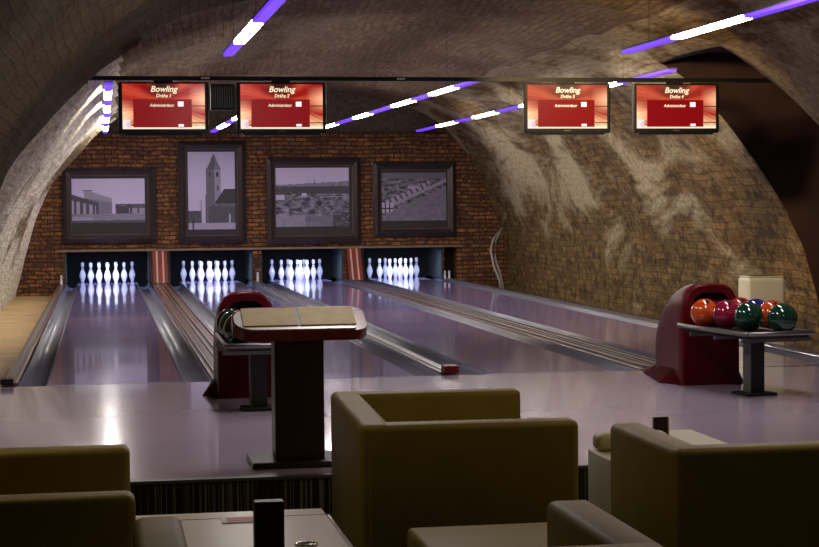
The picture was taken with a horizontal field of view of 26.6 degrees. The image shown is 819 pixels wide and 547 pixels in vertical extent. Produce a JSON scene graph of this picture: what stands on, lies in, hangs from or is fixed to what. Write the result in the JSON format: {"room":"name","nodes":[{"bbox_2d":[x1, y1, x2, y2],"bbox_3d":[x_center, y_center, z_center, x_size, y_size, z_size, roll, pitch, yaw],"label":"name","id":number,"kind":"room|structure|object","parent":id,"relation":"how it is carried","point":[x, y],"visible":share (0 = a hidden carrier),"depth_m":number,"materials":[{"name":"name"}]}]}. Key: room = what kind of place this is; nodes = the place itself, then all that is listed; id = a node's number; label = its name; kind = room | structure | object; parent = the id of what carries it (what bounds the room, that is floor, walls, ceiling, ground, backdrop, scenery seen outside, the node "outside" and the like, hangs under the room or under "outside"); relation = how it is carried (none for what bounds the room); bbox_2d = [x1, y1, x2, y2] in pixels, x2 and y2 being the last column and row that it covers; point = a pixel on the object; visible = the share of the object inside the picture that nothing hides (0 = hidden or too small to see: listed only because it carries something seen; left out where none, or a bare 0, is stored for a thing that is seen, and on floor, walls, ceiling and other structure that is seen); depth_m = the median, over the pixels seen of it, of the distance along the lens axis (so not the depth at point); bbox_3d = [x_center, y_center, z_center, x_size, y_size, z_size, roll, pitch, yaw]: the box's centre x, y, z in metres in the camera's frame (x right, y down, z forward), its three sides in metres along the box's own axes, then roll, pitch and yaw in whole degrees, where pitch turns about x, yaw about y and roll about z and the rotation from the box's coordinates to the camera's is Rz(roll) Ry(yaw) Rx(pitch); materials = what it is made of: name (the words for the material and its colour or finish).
{"room":"sports facility","nodes":[
{"label":"sports facility","id":0,"kind":"room"},
{"bbox_2d":[0,0,127,312],"bbox_3d":[-3.180,-0.527,14.051,1.899,3.284,34.803,-1,2,-10],"label":"wall","id":1,"kind":"structure","parent":0,"point":[50,50],"depth_m":15.72,"materials":[{"name":"stone"}]},
{"bbox_2d":[103,81,112,133],"bbox_3d":[-4.308,-2.354,24.656,0.102,0.206,12.400,-1,2,-10],"label":"light strip","id":2,"kind":"object","parent":1,"relation":"attached to","point":[108,85],"visible":0.94,"depth_m":22.11,"materials":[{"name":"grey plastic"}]},
{"bbox_2d":[86,76,772,83],"bbox_3d":[0.574,-1.913,17.104,7.450,0.100,0.160,-1,2,-10],"label":"crossbar","id":3,"kind":"object","parent":1,"relation":"attached to","point":[97,78],"visible":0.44,"depth_m":17.02,"materials":[{"name":"black metal"}]},
{"bbox_2d":[118,79,208,135],"bbox_3d":[-2.342,-1.582,16.524,0.850,0.538,0.078,-1,2,-10],"label":"television","id":4,"kind":"object","parent":3,"relation":"hanging from","point":[160,107],"visible":1,"depth_m":16.49,"materials":[{"name":"black plastic"}]},
{"bbox_2d":[210,84,234,110],"bbox_3d":[-1.797,-1.692,16.662,0.230,0.250,0.138,-1,2,-10],"label":"speaker box","id":5,"kind":"object","parent":3,"relation":"hanging from","point":[222,96],"visible":1,"depth_m":16.60,"materials":[{"name":"black plastic"}]},
{"bbox_2d":[212,86,232,106],"bbox_3d":[-1.790,-1.690,16.597,0.190,0.200,0.008,-1,2,-10],"label":"grille","id":6,"kind":"object","parent":5,"relation":"attached to","point":[222,96],"depth_m":16.60,"materials":[{"name":"grey plastic"}]},
{"bbox_2d":[236,80,326,135],"bbox_3d":[-1.235,-1.600,16.720,0.865,0.538,0.078,-1,2,-10],"label":"television","id":7,"kind":"object","parent":3,"relation":"hanging from","point":[275,107],"visible":1,"depth_m":16.68,"materials":[{"name":"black plastic"}]},
{"bbox_2d":[523,81,609,134],"bbox_3d":[1.560,-1.645,17.214,0.885,0.538,0.078,-1,2,-10],"label":"television","id":8,"kind":"object","parent":3,"relation":"hanging from","point":[561,107],"visible":1,"depth_m":17.18,"materials":[{"name":"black plastic"}]},
{"bbox_2d":[632,81,718,134],"bbox_3d":[2.669,-1.663,17.411,0.900,0.538,0.078,-1,2,-10],"label":"television","id":9,"kind":"object","parent":3,"relation":"hanging from","point":[671,107],"visible":1,"depth_m":17.38,"materials":[{"name":"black plastic"}]},
{"bbox_2d":[16,133,506,296],"bbox_3d":[-2.674,-1.058,31.957,9.700,3.020,0.300,-1,2,-10],"label":"wall","id":10,"kind":"structure","parent":0,"point":[478,223],"depth_m":31.81,"materials":[{"name":"red brick"}]},
{"bbox_2d":[62,167,156,242],"bbox_3d":[-5.401,-1.235,31.253,1.670,1.360,0.100,-1,2,-10],"label":"framed picture","id":11,"kind":"object","parent":10,"relation":"attached to","point":[101,204],"visible":0.99,"depth_m":31.26,"materials":[{"name":"grey paper"}]},
{"bbox_2d":[71,178,144,222],"bbox_3d":[-5.439,-1.312,31.260,1.320,0.795,0.001,-1,2,-10],"label":"photograph","id":12,"kind":"object","parent":11,"relation":"attached to","point":[93,200],"depth_m":31.26},
{"bbox_2d":[177,141,246,243],"bbox_3d":[-3.592,-1.479,31.565,1.230,1.870,0.100,-1,2,-10],"label":"framed picture","id":13,"kind":"object","parent":10,"relation":"attached to","point":[211,174],"visible":1,"depth_m":31.57,"materials":[{"name":"grey paper"}]},
{"bbox_2d":[188,152,234,229],"bbox_3d":[-3.604,-1.509,31.578,0.850,1.410,0.001,-1,2,-10],"label":"photograph","id":14,"kind":"object","parent":13,"relation":"attached to","point":[211,175],"depth_m":31.57},
{"bbox_2d":[58,245,461,251],"bbox_3d":[-2.669,-0.459,31.813,7.400,0.035,0.070,-1,2,-10],"label":"trim","id":15,"kind":"structure","parent":10,"relation":"attached to","point":[415,245],"depth_m":31.76,"materials":[{"name":"brown wood"}]},
{"bbox_2d":[266,157,360,244],"bbox_3d":[-1.754,-1.339,31.897,1.740,1.590,0.100,-1,2,-10],"label":"framed picture","id":16,"kind":"object","parent":10,"relation":"attached to","point":[311,200],"visible":1,"depth_m":31.91,"materials":[{"name":"grey paper"}]},
{"bbox_2d":[275,168,348,226],"bbox_3d":[-1.787,-1.404,31.904,1.360,1.080,0.001,-1,2,-10],"label":"photograph","id":17,"kind":"object","parent":16,"relation":"attached to","point":[305,197],"depth_m":31.91},
{"bbox_2d":[372,162,456,236],"bbox_3d":[0.102,-1.379,32.224,1.570,1.390,0.100,-1,2,-10],"label":"framed picture","id":18,"kind":"object","parent":10,"relation":"attached to","point":[411,199],"visible":1,"depth_m":32.23,"materials":[{"name":"grey paper"}]},
{"bbox_2d":[382,172,445,220],"bbox_3d":[0.084,-1.429,32.236,1.220,0.890,0.001,-1,2,-10],"label":"photograph","id":19,"kind":"object","parent":18,"relation":"attached to","point":[405,196],"depth_m":32.24},
{"bbox_2d":[444,247,453,278],"bbox_3d":[0.713,-0.115,32.762,0.236,0.790,0.030,-1,2,-10],"label":"service recess","id":20,"kind":"object","parent":10,"relation":"attached to","point":[448,251],"visible":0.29,"depth_m":32.74,"materials":[{"name":"black"}]},
{"bbox_2d":[98,90,448,133],"bbox_3d":[-2.501,-3.110,31.941,7.500,1.080,0.240,-1,2,-10],"label":"wall","id":21,"kind":"structure","parent":0,"point":[339,106],"depth_m":32.10,"materials":[{"name":"paint"}]},
{"bbox_2d":[114,0,686,118],"bbox_3d":[0.236,-2.411,14.586,5.303,0.727,34.800,-1,2,-10],"label":"ceiling","id":22,"kind":"structure","parent":0,"point":[310,38],"depth_m":20.30,"materials":[{"name":"stone"}]},
{"bbox_2d":[223,0,285,55],"bbox_3d":[-1.129,-2.127,12.677,0.092,0.640,5.101,-1,2,-10],"label":"light strip","id":23,"kind":"object","parent":22,"relation":"hanging from","point":[268,9],"visible":1,"depth_m":12.69,"materials":[{"name":"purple plastic"}]},
{"bbox_2d":[210,63,300,132],"bbox_3d":[-2.369,-2.675,24.887,0.092,0.794,12.002,-1,2,-11],"label":"light strip","id":24,"kind":"object","parent":22,"relation":"hanging from","point":[233,119],"visible":0.32,"depth_m":27.70,"materials":[{"name":"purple plastic"}]},
{"bbox_2d":[326,23,477,127],"bbox_3d":[-0.477,-2.686,24.612,0.092,0.802,12.205,-1,2,-11],"label":"light strip","id":25,"kind":"object","parent":22,"relation":"hanging from","point":[460,84],"visible":0.78,"depth_m":22.16,"materials":[{"name":"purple plastic"}]},
{"bbox_2d":[621,0,817,52],"bbox_3d":[2.397,-2.207,12.629,0.092,0.739,5.381,-1,2,-11],"label":"light strip","id":26,"kind":"object","parent":22,"relation":"hanging from","point":[787,4],"visible":1,"depth_m":12.93,"materials":[{"name":"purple plastic"}]},
{"bbox_2d":[0,366,818,479],"bbox_3d":[1.380,1.013,11.814,8.400,0.200,4.950,-1,2,-10],"label":"floor","id":27,"kind":"structure","parent":0,"point":[169,430],"depth_m":11.65,"materials":[{"name":"grey laminate"}]},
{"bbox_2d":[202,291,271,398],"bbox_3d":[-1.272,0.498,13.106,0.630,0.775,1.062,-1,2,-10],"label":"hood","id":28,"kind":"object","parent":27,"relation":"on","point":[230,380],"visible":0.52,"depth_m":12.58,"materials":[{"name":"red plastic"}]},
{"bbox_2d":[214,332,271,411],"bbox_3d":[-1.035,0.683,12.000,0.561,0.487,1.135,-1,2,-10],"label":"ball rack","id":29,"kind":"object","parent":27,"relation":"on","point":[257,352],"visible":0.54,"depth_m":11.83,"materials":[{"name":"grey metal"}]},
{"bbox_2d":[216,308,237,333],"bbox_3d":[-1.276,0.353,12.410,0.216,0.216,0.216,-1,2,-10],"label":"ball","id":30,"kind":"object","parent":29,"relation":"on","point":[224,311],"visible":0.25,"depth_m":12.36,"materials":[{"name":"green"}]},
{"bbox_2d":[219,310,236,337],"bbox_3d":[-1.223,0.363,12.145,0.216,0.216,0.216,-1,2,-10],"label":"ball","id":31,"kind":"object","parent":29,"relation":"on","point":[226,315],"visible":0.27,"depth_m":12.09,"materials":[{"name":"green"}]},
{"bbox_2d":[224,315,247,343],"bbox_3d":[-1.157,0.376,11.802,0.216,0.216,0.216,-1,2,-10],"label":"ball","id":32,"kind":"object","parent":29,"relation":"on","point":[227,326],"visible":0.3,"depth_m":11.73,"materials":[{"name":"black"}]},
{"bbox_2d":[222,338,270,351],"bbox_3d":[-1.044,0.490,12.060,0.490,0.020,0.960,-1,2,-10],"label":"tray","id":33,"kind":"object","parent":29,"relation":"on","point":[225,341],"depth_m":11.59,"materials":[{"name":"black"}]},
{"bbox_2d":[231,306,366,469],"bbox_3d":[-0.600,0.606,9.389,0.720,0.841,0.400,-1,2,-10],"label":"desk","id":34,"kind":"object","parent":27,"relation":"on","point":[296,335],"visible":0.94,"depth_m":9.28,"materials":[{"name":"brown wood"}]},
{"bbox_2d":[130,468,587,515],"bbox_3d":[1.804,1.111,9.365,8.420,0.188,0.025,-1,2,-10],"label":"step riser","id":35,"kind":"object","parent":27,"relation":"attached to","point":[233,496],"depth_m":8.87,"materials":[{"name":"carpet"}]},
{"bbox_2d":[130,463,587,484],"bbox_3d":[1.802,1.009,9.370,8.420,0.016,0.065,-1,2,-10],"label":"trim","id":36,"kind":"structure","parent":27,"relation":"attached to","point":[580,466],"depth_m":8.87,"materials":[{"name":"grey plastic"}]},
{"bbox_2d":[643,283,742,385],"bbox_3d":[2.207,0.442,13.722,0.682,0.775,1.062,-1,2,-10],"label":"machine","id":37,"kind":"object","parent":27,"relation":"on","point":[683,359],"visible":0.77,"depth_m":13.23,"materials":[{"name":"red plastic"}]},
{"bbox_2d":[705,295,723,303],"bbox_3d":[2.338,0.271,13.333,0.216,0.216,0.216,-1,2,-10],"label":"ball","id":38,"kind":"object","parent":37,"relation":"in","point":[715,298],"visible":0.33,"depth_m":13.27,"materials":[{"name":"red"}]},
{"bbox_2d":[677,323,814,396],"bbox_3d":[2.469,0.626,12.632,0.561,0.487,1.136,-1,2,-20],"label":"ball rack","id":39,"kind":"object","parent":27,"relation":"on","point":[753,341],"visible":0.89,"depth_m":12.47,"materials":[{"name":"black metal"}]},
{"bbox_2d":[690,298,715,326],"bbox_3d":[2.221,0.295,13.049,0.216,0.216,0.216,-1,2,-10],"label":"ball","id":40,"kind":"object","parent":39,"relation":"on","point":[701,311],"visible":0.84,"depth_m":12.97,"materials":[{"name":"orange"}]},
{"bbox_2d":[712,300,738,328],"bbox_3d":[2.353,0.302,12.849,0.216,0.216,0.216,-1,2,-10],"label":"ball","id":41,"kind":"object","parent":39,"relation":"on","point":[723,311],"visible":0.88,"depth_m":12.77,"materials":[{"name":"red plastic"}]},
{"bbox_2d":[732,297,748,304],"bbox_3d":[2.513,0.288,13.181,0.216,0.216,0.216,-1,2,-10],"label":"ball","id":42,"kind":"object","parent":39,"relation":"on","point":[739,300],"visible":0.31,"depth_m":13.12,"materials":[{"name":"red"}]},
{"bbox_2d":[683,327,808,339],"bbox_3d":[2.448,0.433,12.689,0.490,0.020,0.960,-1,2,-20],"label":"tray","id":43,"kind":"object","parent":39,"relation":"on","point":[735,332],"depth_m":12.48,"materials":[{"name":"black"}]},
{"bbox_2d":[734,302,763,331],"bbox_3d":[2.457,0.313,12.553,0.216,0.216,0.216,-1,2,-10],"label":"ball","id":44,"kind":"object","parent":39,"relation":"on","point":[748,316],"visible":1,"depth_m":12.48,"materials":[{"name":"green plastic"}]},
{"bbox_2d":[760,300,779,328],"bbox_3d":[2.667,0.304,12.742,0.216,0.216,0.216,-1,2,-10],"label":"ball","id":45,"kind":"object","parent":39,"relation":"on","point":[766,306],"visible":0.44,"depth_m":12.68,"materials":[{"name":"orange"}]},
{"bbox_2d":[767,303,797,331],"bbox_3d":[2.656,0.319,12.344,0.216,0.216,0.216,-1,2,-10],"label":"ball","id":46,"kind":"object","parent":39,"relation":"on","point":[782,316],"visible":0.89,"depth_m":12.27,"materials":[{"name":"green plastic"}]},
{"bbox_2d":[0,289,818,516],"bbox_3d":[0.227,0.999,16.035,10.000,0.115,37.400,-1,2,-10],"label":"floor","id":47,"kind":"structure","parent":0,"point":[18,319],"depth_m":23.78,"materials":[{"name":"brown wood"}]},
{"bbox_2d":[2,285,64,386],"bbox_3d":[-4.708,0.638,22.442,0.118,0.220,17.740,-1,2,-10],"label":"divider","id":48,"kind":"object","parent":47,"relation":"on","point":[23,359],"visible":0.5,"depth_m":17.80,"materials":[{"name":"brown wood"}]},
{"bbox_2d":[0,377,13,384],"bbox_3d":[-3.157,0.846,13.619,0.100,0.047,0.160,-1,2,-10],"label":"block","id":49,"kind":"object","parent":48,"relation":"attached to","point":[6,380],"visible":1,"depth_m":13.54,"materials":[{"name":"brown wood"}]},
{"bbox_2d":[0,444,135,546],"bbox_3d":[-1.300,1.010,5.662,0.790,0.740,1.170,-1,2,-10],"label":"armchair","id":50,"kind":"object","parent":47,"relation":"on","point":[51,496],"visible":1,"depth_m":5.14,"materials":[{"name":"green leather"}]},
{"bbox_2d":[65,251,149,287],"bbox_3d":[-5.606,-0.129,32.178,1.516,1.000,1.670,-1,2,-10],"label":"pit","id":51,"kind":"object","parent":47,"relation":"on","point":[141,259],"visible":0.34,"depth_m":32.93,"materials":[{"name":"black"}]},
{"bbox_2d":[18,282,210,386],"bbox_3d":[-3.984,0.616,23.078,1.516,0.201,19.100,-1,2,-10],"label":"lane","id":52,"kind":"object","parent":47,"relation":"on","point":[95,333],"visible":0.77,"depth_m":17.98,"materials":[{"name":"grey plastic"}]},
{"bbox_2d":[79,262,85,282],"bbox_3d":[-6.101,-0.022,32.359,0.121,0.381,0.121,-1,2,-10],"label":"pin","id":53,"kind":"object","parent":52,"relation":"on","point":[82,275],"visible":1,"depth_m":32.33,"materials":[{"name":"white"}]},
{"bbox_2d":[88,262,93,282],"bbox_3d":[-5.904,-0.014,32.126,0.121,0.381,0.121,-1,2,-10],"label":"pin","id":54,"kind":"object","parent":52,"relation":"on","point":[90,273],"visible":1,"depth_m":32.09,"materials":[{"name":"white"}]},
{"bbox_2d":[96,263,102,283],"bbox_3d":[-5.708,-0.007,31.892,0.121,0.381,0.121,-1,2,-10],"label":"pin","id":55,"kind":"object","parent":52,"relation":"on","point":[99,276],"visible":1,"depth_m":31.86,"materials":[{"name":"white"}]},
{"bbox_2d":[104,263,110,283],"bbox_3d":[-5.512,0.001,31.659,0.121,0.381,0.121,-1,2,-10],"label":"pin","id":56,"kind":"object","parent":52,"relation":"on","point":[107,276],"visible":1,"depth_m":31.63,"materials":[{"name":"white"}]},
{"bbox_2d":[113,263,118,282],"bbox_3d":[-5.408,-0.012,31.946,0.121,0.381,0.121,-1,2,-10],"label":"pin","id":57,"kind":"object","parent":52,"relation":"on","point":[115,274],"visible":1,"depth_m":31.92,"materials":[{"name":"white"}]},
{"bbox_2d":[121,262,126,282],"bbox_3d":[-5.304,-0.024,32.232,0.121,0.381,0.121,-1,2,-10],"label":"pin","id":58,"kind":"object","parent":52,"relation":"on","point":[124,273],"visible":1,"depth_m":32.20,"materials":[{"name":"white"}]},
{"bbox_2d":[129,261,134,281],"bbox_3d":[-5.200,-0.036,32.518,0.121,0.381,0.121,-1,2,-10],"label":"pin","id":59,"kind":"object","parent":52,"relation":"on","point":[132,272],"visible":1,"depth_m":32.49,"materials":[{"name":"white"}]},
{"bbox_2d":[133,516,186,546],"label":"ottoman","id":60,"kind":"object","parent":47,"relation":"on","point":[167,531],"depth_m":4.56,"materials":[{"name":"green leather"}]},
{"bbox_2d":[151,283,213,380],"bbox_3d":[-2.961,0.607,22.660,0.336,0.234,17.920,-1,2,-10],"label":"divider","id":61,"kind":"object","parent":47,"relation":"on","point":[196,333],"visible":0.41,"depth_m":20.09,"materials":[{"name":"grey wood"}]},
{"bbox_2d":[150,251,169,282],"bbox_3d":[-4.497,-0.119,31.278,0.340,0.560,0.410,-1,2,-10],"label":"lift","id":62,"kind":"object","parent":61,"relation":"on","point":[160,263],"visible":1,"depth_m":31.27,"materials":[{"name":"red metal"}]},
{"bbox_2d":[169,250,252,285],"bbox_3d":[-3.765,-0.158,32.504,1.516,1.000,1.670,-1,2,-10],"label":"pit","id":63,"kind":"object","parent":47,"relation":"on","point":[243,259],"visible":0.27,"depth_m":33.24,"materials":[{"name":"black"}]},
{"bbox_2d":[136,508,352,546],"bbox_3d":[-0.578,1.134,6.028,0.733,0.451,0.960,-1,2,-10],"label":"coffee table","id":64,"kind":"object","parent":47,"relation":"on","point":[200,529],"visible":0.55,"depth_m":6.12,"materials":[{"name":"beige laminate"}]},
{"bbox_2d":[221,516,252,523],"bbox_3d":[-0.604,0.895,6.309,0.160,0.003,0.110,-1,2,-10],"label":"leaflet","id":65,"kind":"object","parent":64,"relation":"on","point":[249,518],"visible":0.64,"depth_m":6.30,"materials":[{"name":"beige paper"}]},
{"bbox_2d":[226,517,252,520],"bbox_3d":[-0.598,0.894,6.318,0.135,0.001,0.075,-1,2,-10],"label":"print","id":66,"kind":"object","parent":65,"relation":"on","point":[227,518],"depth_m":6.32,"materials":[{"name":"pink paper"}]},
{"bbox_2d":[253,499,284,546],"bbox_3d":[-0.456,0.829,5.622,0.110,0.188,0.090,-1,2,-10],"label":"menu stand","id":67,"kind":"object","parent":64,"relation":"on","point":[268,514],"visible":1,"depth_m":5.59,"materials":[{"name":"black plastic"}]},
{"bbox_2d":[294,541,318,546],"bbox_3d":[-0.344,0.907,5.787,0.082,0.018,0.072,-1,2,-10],"label":"ashtray","id":68,"kind":"object","parent":64,"relation":"on","point":[300,543],"visible":1,"depth_m":5.77,"materials":[{"name":"silver metal"}]},
{"bbox_2d":[261,248,342,283],"bbox_3d":[-2.122,-0.185,32.795,1.516,1.000,1.670,-1,2,-10],"label":"pit","id":69,"kind":"object","parent":47,"relation":"on","point":[331,259],"visible":0.27,"depth_m":33.53,"materials":[{"name":"black"}]},
{"bbox_2d":[170,280,441,378],"bbox_3d":[-2.143,0.586,23.404,1.516,0.201,19.100,-1,2,-10],"label":"lane","id":70,"kind":"object","parent":47,"relation":"on","point":[361,358],"visible":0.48,"depth_m":17.13,"materials":[{"name":"grey plastic"}]},
{"bbox_2d":[180,261,186,280],"bbox_3d":[-4.259,-0.051,32.685,0.121,0.381,0.121,-1,2,-10],"label":"pin","id":71,"kind":"object","parent":70,"relation":"on","point":[183,273],"visible":1,"depth_m":32.65,"materials":[{"name":"white"}]},
{"bbox_2d":[189,261,195,280],"bbox_3d":[-4.063,-0.044,32.451,0.121,0.381,0.121,-1,2,-10],"label":"pin","id":72,"kind":"object","parent":70,"relation":"on","point":[192,274],"visible":1,"depth_m":32.42,"materials":[{"name":"white"}]},
{"bbox_2d":[198,261,204,281],"bbox_3d":[-3.867,-0.036,32.218,0.121,0.381,0.121,-1,2,-10],"label":"pin","id":73,"kind":"object","parent":70,"relation":"on","point":[201,274],"visible":1,"depth_m":32.19,"materials":[{"name":"white"}]},
{"bbox_2d":[207,262,213,281],"bbox_3d":[-3.671,-0.029,31.985,0.121,0.381,0.121,-1,2,-10],"label":"pin","id":74,"kind":"object","parent":70,"relation":"on","point":[210,275],"visible":1,"depth_m":31.95,"materials":[{"name":"white"}]},
{"bbox_2d":[215,261,220,281],"bbox_3d":[-3.567,-0.041,32.271,0.121,0.381,0.121,-1,2,-10],"label":"pin","id":75,"kind":"object","parent":70,"relation":"on","point":[217,272],"visible":1,"depth_m":32.24,"materials":[{"name":"white"}]},
{"bbox_2d":[222,261,227,280],"bbox_3d":[-3.463,-0.054,32.558,0.121,0.381,0.121,-1,2,-10],"label":"pin","id":76,"kind":"object","parent":70,"relation":"on","point":[225,271],"visible":1,"depth_m":32.53,"materials":[{"name":"white"}]},
{"bbox_2d":[229,260,234,279],"bbox_3d":[-3.359,-0.066,32.844,0.121,0.381,0.121,-1,2,-10],"label":"pin","id":77,"kind":"object","parent":70,"relation":"on","point":[232,271],"visible":1,"depth_m":32.82,"materials":[{"name":"white"}]},
{"bbox_2d":[254,281,454,375],"bbox_3d":[-1.234,0.582,23.057,0.135,0.220,17.740,-1,2,-10],"label":"divider","id":78,"kind":"object","parent":47,"relation":"on","point":[421,360],"visible":0.3,"depth_m":16.95,"materials":[{"name":"silver metal"}]},
{"bbox_2d":[441,364,458,373],"bbox_3d":[0.332,0.783,14.231,0.115,0.062,0.170,-1,2,-10],"label":"block","id":79,"kind":"object","parent":78,"relation":"on","point":[445,368],"visible":1,"depth_m":14.15,"materials":[{"name":"red plastic"}]},
{"bbox_2d":[362,247,442,279],"bbox_3d":[-0.272,-0.215,33.122,1.516,1.000,1.670,-1,2,-10],"label":"pit","id":80,"kind":"object","parent":47,"relation":"on","point":[430,259],"visible":0.23,"depth_m":33.86,"materials":[{"name":"black"}]},
{"bbox_2d":[267,279,636,374],"bbox_3d":[-0.500,0.560,23.695,1.516,0.201,19.100,-1,2,-10],"label":"lane","id":81,"kind":"object","parent":47,"relation":"on","point":[441,337],"visible":0.58,"depth_m":18.42,"materials":[{"name":"grey plastic"}]},
{"bbox_2d":[269,259,274,278],"bbox_3d":[-2.616,-0.078,32.975,0.121,0.381,0.121,-1,2,-10],"label":"pin","id":82,"kind":"object","parent":81,"relation":"on","point":[271,270],"visible":1,"depth_m":32.95,"materials":[{"name":"white"}]},
{"bbox_2d":[278,260,284,279],"bbox_3d":[-2.420,-0.070,32.742,0.121,0.381,0.121,-1,2,-10],"label":"pin","id":83,"kind":"object","parent":81,"relation":"on","point":[281,273],"visible":1,"depth_m":32.71,"materials":[{"name":"white"}]},
{"bbox_2d":[288,260,293,279],"bbox_3d":[-2.224,-0.063,32.509,0.121,0.381,0.121,-1,2,-10],"label":"pin","id":84,"kind":"object","parent":81,"relation":"on","point":[290,271],"visible":1,"depth_m":32.47,"materials":[{"name":"white"}]},
{"bbox_2d":[297,260,303,280],"bbox_3d":[-2.028,-0.056,32.276,0.121,0.381,0.121,-1,2,-10],"label":"pin","id":85,"kind":"object","parent":81,"relation":"on","point":[300,273],"visible":1,"depth_m":32.24,"materials":[{"name":"white"}]},
{"bbox_2d":[304,260,309,279],"bbox_3d":[-1.924,-0.068,32.562,0.121,0.381,0.121,-1,2,-10],"label":"pin","id":86,"kind":"object","parent":81,"relation":"on","point":[306,271],"visible":1,"depth_m":32.53,"materials":[{"name":"white"}]},
{"bbox_2d":[310,259,316,278],"bbox_3d":[-1.820,-0.080,32.848,0.121,0.381,0.121,-1,2,-10],"label":"pin","id":87,"kind":"object","parent":81,"relation":"on","point":[313,272],"visible":1,"depth_m":32.82,"materials":[{"name":"white"}]},
{"bbox_2d":[317,259,322,278],"bbox_3d":[-1.716,-0.092,33.135,0.121,0.381,0.121,-1,2,-10],"label":"pin","id":88,"kind":"object","parent":81,"relation":"on","point":[319,269],"visible":1,"depth_m":33.11,"materials":[{"name":"white"}]},
{"bbox_2d":[331,388,577,546],"bbox_3d":[0.155,0.927,7.416,0.870,0.740,1.280,-1,2,-8],"label":"armchair","id":89,"kind":"object","parent":47,"relation":"on","point":[402,460],"visible":0.73,"depth_m":6.79,"materials":[{"name":"green leather"}]},
{"bbox_2d":[407,522,546,546],"bbox_3d":[0.388,1.131,5.834,0.680,0.455,0.720,-1,2,-10],"label":"ottoman","id":90,"kind":"object","parent":47,"relation":"on","point":[520,534],"visible":0.51,"depth_m":5.95,"materials":[{"name":"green leather"}]},
{"bbox_2d":[489,227,504,288],"bbox_3d":[1.615,-0.265,31.883,0.298,1.158,0.440,-1,2,-10],"label":"cable bundle","id":91,"kind":"object","parent":47,"relation":"on","point":[497,234],"visible":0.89,"depth_m":31.82,"materials":[{"name":"grey"}]},
{"bbox_2d":[344,279,655,369],"bbox_3d":[0.528,0.550,23.277,0.345,0.234,17.920,-1,2,-10],"label":"divider","id":92,"kind":"object","parent":47,"relation":"on","point":[628,359],"visible":0.41,"depth_m":18.73,"materials":[{"name":"silver metal"}]},
{"bbox_2d":[344,248,364,279],"bbox_3d":[-1.008,-0.176,31.895,0.340,0.560,0.410,-1,2,-10],"label":"lift","id":93,"kind":"object","parent":92,"relation":"on","point":[354,261],"visible":1,"depth_m":31.88,"materials":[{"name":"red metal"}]},
{"bbox_2d":[366,277,818,367],"bbox_3d":[1.350,0.530,24.022,1.516,0.201,19.100,-1,2,-10],"label":"lane","id":94,"kind":"object","parent":47,"relation":"on","point":[634,336],"visible":0.49,"depth_m":21.20,"materials":[{"name":"grey laminate"}]},
{"bbox_2d":[367,258,372,277],"bbox_3d":[-0.766,-0.108,33.303,0.121,0.381,0.121,-1,2,-10],"label":"pin","id":95,"kind":"object","parent":94,"relation":"on","point":[369,268],"visible":1,"depth_m":33.28,"materials":[{"name":"white"}]},
{"bbox_2d":[387,259,392,278],"bbox_3d":[-0.374,-0.093,32.836,0.121,0.381,0.121,-1,2,-10],"label":"pin","id":96,"kind":"object","parent":94,"relation":"on","point":[389,269],"visible":1,"depth_m":32.81,"materials":[{"name":"white"}]},
{"bbox_2d":[397,259,402,278],"bbox_3d":[-0.177,-0.086,32.603,0.121,0.381,0.121,-1,2,-10],"label":"pin","id":97,"kind":"object","parent":94,"relation":"on","point":[399,270],"visible":1,"depth_m":32.57,"materials":[{"name":"white"}]},
{"bbox_2d":[403,258,408,277],"bbox_3d":[-0.074,-0.098,32.889,0.121,0.381,0.121,-1,2,-10],"label":"pin","id":98,"kind":"object","parent":94,"relation":"on","point":[405,269],"visible":0.98,"depth_m":32.86,"materials":[{"name":"white"}]},
{"bbox_2d":[547,500,662,546],"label":"armchair","id":99,"kind":"object","parent":47,"relation":"on","point":[578,523],"depth_m":4.68,"materials":[{"name":"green leather"}]},
{"bbox_2d":[588,430,666,514],"bbox_3d":[1.060,1.008,7.768,0.360,0.535,0.640,-1,2,-10],"label":"chair","id":100,"kind":"object","parent":47,"relation":"on","point":[599,459],"visible":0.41,"depth_m":7.90,"materials":[{"name":"beige leather"}]},
{"bbox_2d":[445,278,818,357],"bbox_3d":[2.279,0.529,23.587,0.144,0.220,17.920,-1,2,-10],"label":"divider","id":101,"kind":"object","parent":47,"relation":"on","point":[766,344],"visible":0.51,"depth_m":22.13,"materials":[{"name":"silver metal"}]},
{"bbox_2d":[669,429,727,444],"bbox_3d":[1.343,1.027,8.235,0.300,0.455,0.900,-1,2,-10],"label":"side table","id":102,"kind":"object","parent":47,"relation":"on","point":[690,436],"visible":0.19,"depth_m":8.38,"materials":[{"name":"beige laminate"}]},
{"bbox_2d":[652,416,668,434],"bbox_3d":[1.214,0.743,8.395,0.081,0.102,0.060,-1,2,-10],"label":"menu stand","id":103,"kind":"object","parent":102,"relation":"on","point":[661,423],"visible":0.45,"depth_m":8.38,"materials":[{"name":"black wood"}]},
{"bbox_2d":[611,423,818,546],"bbox_3d":[1.419,0.953,6.478,1.160,0.740,0.790,-1,2,-10],"label":"armchair","id":104,"kind":"object","parent":47,"relation":"on","point":[674,492],"visible":0.91,"depth_m":6.05,"materials":[{"name":"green leather"}]},
{"bbox_2d":[739,275,783,345],"bbox_3d":[3.695,0.427,18.204,0.404,0.822,0.320,-1,2,-10],"label":"chair","id":105,"kind":"object","parent":47,"relation":"on","point":[765,288],"visible":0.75,"depth_m":18.04,"materials":[{"name":"beige leather"}]},
{"bbox_2d":[402,0,818,351],"bbox_3d":[4.381,-0.787,15.383,3.150,3.560,34.802,-1,2,-10],"label":"wall","id":106,"kind":"structure","parent":0,"point":[621,220],"depth_m":21.54,"materials":[{"name":"brick"}]},
{"bbox_2d":[416,68,677,131],"bbox_3d":[1.397,-2.550,24.310,0.092,0.519,14.060,-1,2,-10],"label":"light strip","id":107,"kind":"object","parent":106,"relation":"hanging from","point":[666,70],"visible":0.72,"depth_m":24.25,"materials":[{"name":"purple plastic"}]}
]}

